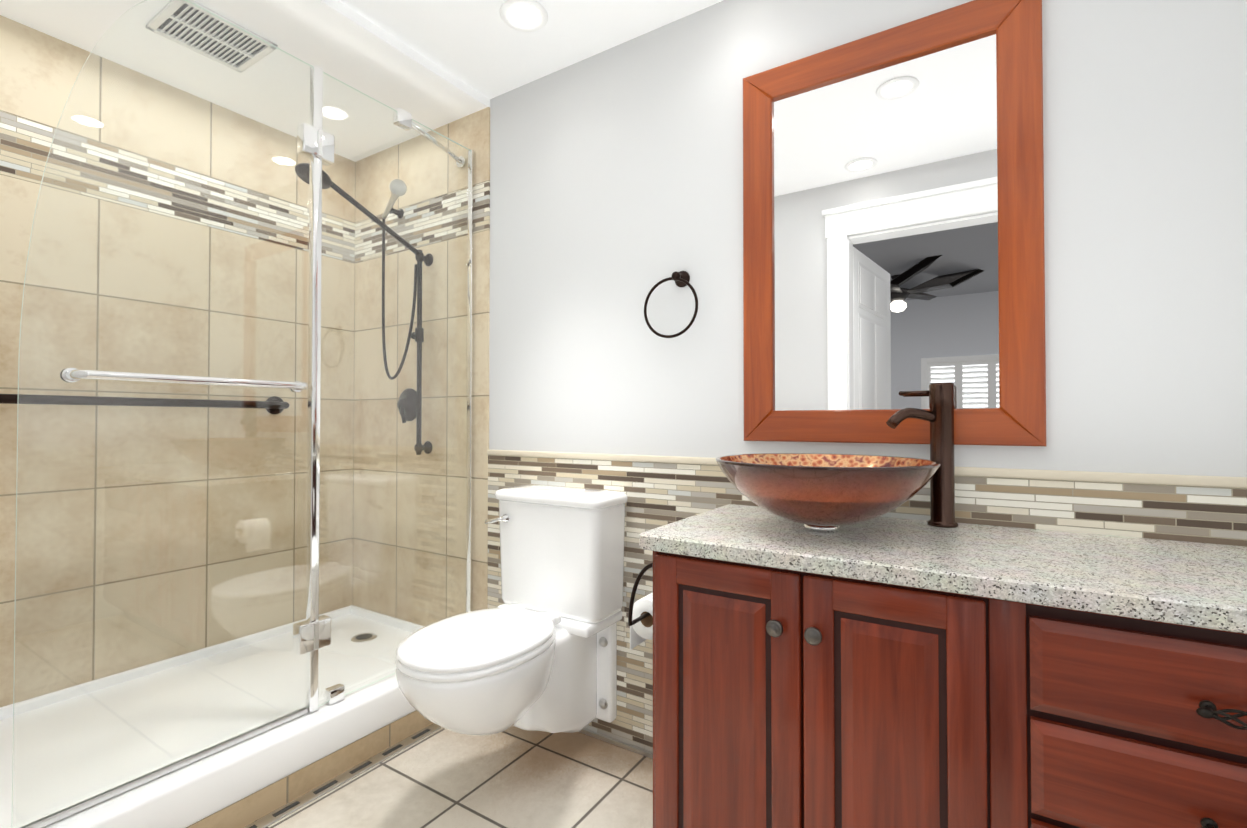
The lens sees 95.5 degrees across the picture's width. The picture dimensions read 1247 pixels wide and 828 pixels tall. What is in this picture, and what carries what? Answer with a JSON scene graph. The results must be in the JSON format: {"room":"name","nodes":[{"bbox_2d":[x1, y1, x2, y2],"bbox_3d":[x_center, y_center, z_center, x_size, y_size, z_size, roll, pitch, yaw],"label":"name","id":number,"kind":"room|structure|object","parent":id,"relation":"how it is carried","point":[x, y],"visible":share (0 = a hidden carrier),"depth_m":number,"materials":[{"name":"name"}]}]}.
{"room":"bathroom","nodes":[
{"label":"bathroom","id":0,"kind":"room"},
{"bbox_2d":[0,15,354,706],"bbox_3d":[-1.844,-0.061,2.090,0.100,2.405,1.765,0,-1,32],"label":"tiled wall","id":1,"kind":"structure","parent":0,"point":[39,72],"depth_m":2.11,"materials":[{"name":"tile"}]},
{"bbox_2d":[0,394,288,413],"bbox_3d":[-1.825,-0.045,1.962,0.066,0.080,1.280,0,-1,32],"label":"grab bar","id":2,"kind":"object","parent":1,"relation":"attached to","point":[8,398],"depth_m":2.04,"materials":[{"name":"brown metal"}]},
{"bbox_2d":[0,0,722,161],"bbox_3d":[-0.402,-1.317,1.252,3.450,0.085,1.865,0,-1,32],"label":"ceiling","id":3,"kind":"structure","parent":0,"point":[338,40],"depth_m":1.98,"materials":[{"name":"white paint"}]},
{"bbox_2d":[146,0,277,72],"bbox_3d":[-1.371,-1.260,1.893,0.262,0.012,0.282,0,-1,32],"label":"ceiling vent","id":4,"kind":"object","parent":3,"relation":"in","point":[206,30],"visible":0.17,"depth_m":1.88,"materials":[{"name":"silver metal"}]},
{"bbox_2d":[499,0,547,31],"bbox_3d":[-0.324,-1.298,1.844,0.156,0.008,0.156,0,-1,32],"label":"recessed light","id":5,"kind":"object","parent":3,"relation":"in","point":[525,15],"visible":1,"depth_m":1.84,"materials":[{"name":"white"}]},
{"bbox_2d":[353,107,489,625],"bbox_3d":[-0.957,-0.053,2.627,1.025,2.405,0.108,0,-1,32],"label":"tiled wall","id":6,"kind":"structure","parent":0,"point":[471,131],"depth_m":2.52,"materials":[{"name":"tile"}]},
{"bbox_2d":[295,163,432,454],"bbox_3d":[-1.095,-0.422,2.318,0.296,1.195,0.567,0,-1,32],"label":"shower fixture","id":7,"kind":"object","parent":6,"relation":"attached to","point":[303,177],"depth_m":2.46,"materials":[{"name":"brown metal"}]},
{"bbox_2d":[243,725,652,827],"bbox_3d":[-0.402,1.155,1.219,3.450,0.050,1.865,0,-1,32],"label":"floor","id":8,"kind":"structure","parent":0,"point":[513,777],"depth_m":1.72,"materials":[{"name":"tile"}]},
{"bbox_2d":[0,605,441,827],"bbox_3d":[-1.365,1.031,1.839,0.955,0.216,1.631,0,-1,32],"label":"shower pan","id":9,"kind":"object","parent":8,"relation":"on","point":[244,783],"visible":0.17,"depth_m":1.74,"materials":[{"name":"white plastic"}]},
{"bbox_2d":[11,0,473,827],"bbox_3d":[-0.988,-0.090,1.807,0.157,2.057,1.313,0,-1,32],"label":"glass","id":10,"kind":"object","parent":9,"relation":"on","point":[317,148],"visible":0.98,"depth_m":1.66,"materials":[{"name":"clear glass"}]},
{"bbox_2d":[639,544,1246,827],"bbox_3d":[0.704,0.716,1.165,1.218,0.826,0.568,0,-1,32],"label":"bathroom vanity","id":11,"kind":"object","parent":8,"relation":"on","point":[884,672],"depth_m":0.99,"materials":[{"name":"red wood"}]},
{"bbox_2d":[628,563,652,649],"bbox_3d":[0.078,0.473,1.446,0.132,0.277,0.235,0,-1,32],"label":"paper holder","id":12,"kind":"object","parent":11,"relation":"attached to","point":[640,618],"visible":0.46,"depth_m":1.45,"materials":[{"name":"brown metal"}]},
{"bbox_2d":[639,504,1246,623],"bbox_3d":[0.720,0.292,1.171,1.285,0.045,0.551,0,-1,32],"label":"countertop","id":13,"kind":"structure","parent":11,"relation":"on","point":[1207,580],"depth_m":1.07,"materials":[{"name":"grey stone"}]},
{"bbox_2d":[716,453,940,531],"bbox_3d":[0.467,0.189,1.338,0.493,0.164,0.493,0,-1,32],"label":"vessel sink","id":14,"kind":"object","parent":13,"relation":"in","point":[818,492],"visible":1,"depth_m":1.18,"materials":[{"name":"brown glass"}]},
{"bbox_2d":[886,382,957,527],"bbox_3d":[0.726,0.097,1.377,0.146,0.348,0.131,0,-1,32],"label":"faucet","id":15,"kind":"object","parent":13,"relation":"on","point":[939,416],"visible":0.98,"depth_m":1.36,"materials":[{"name":"brown metal"}]},
{"bbox_2d":[489,0,1246,476],"bbox_3d":[0.503,-0.583,1.714,2.425,1.440,0.100,0,-1,32],"label":"wall","id":16,"kind":"structure","parent":0,"point":[615,184],"depth_m":1.68,"materials":[{"name":"grey paint"}]},
{"bbox_2d":[644,271,697,337],"bbox_3d":[0.159,-0.355,1.831,0.195,0.224,0.061,0,-1,32],"label":"towel ring","id":17,"kind":"object","parent":16,"relation":"attached to","point":[681,278],"visible":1,"depth_m":1.82,"materials":[{"name":"brown metal"}]},
{"bbox_2d":[487,450,1246,758],"bbox_3d":[0.499,0.637,1.691,2.425,1.000,0.116,0,-1,32],"label":"wainscot","id":18,"kind":"structure","parent":16,"relation":"attached to","point":[659,491],"depth_m":1.74,"materials":[{"name":"tile"}]},
{"bbox_2d":[395,485,627,735],"bbox_3d":[-0.363,0.657,1.759,0.476,0.790,0.714,0,-1,32],"label":"toilet","id":19,"kind":"object","parent":18,"relation":"attached to","point":[536,650],"visible":1,"depth_m":1.80,"materials":[{"name":"white ceramic"}]},
{"bbox_2d":[743,0,1045,445],"bbox_3d":[0.677,-0.473,1.527,0.734,1.102,0.024,0,-1,32],"label":"wall mirror","id":20,"kind":"object","parent":16,"relation":"attached to","point":[893,212],"visible":1,"depth_m":1.49,"materials":[{"name":"brown wood"}]}
]}

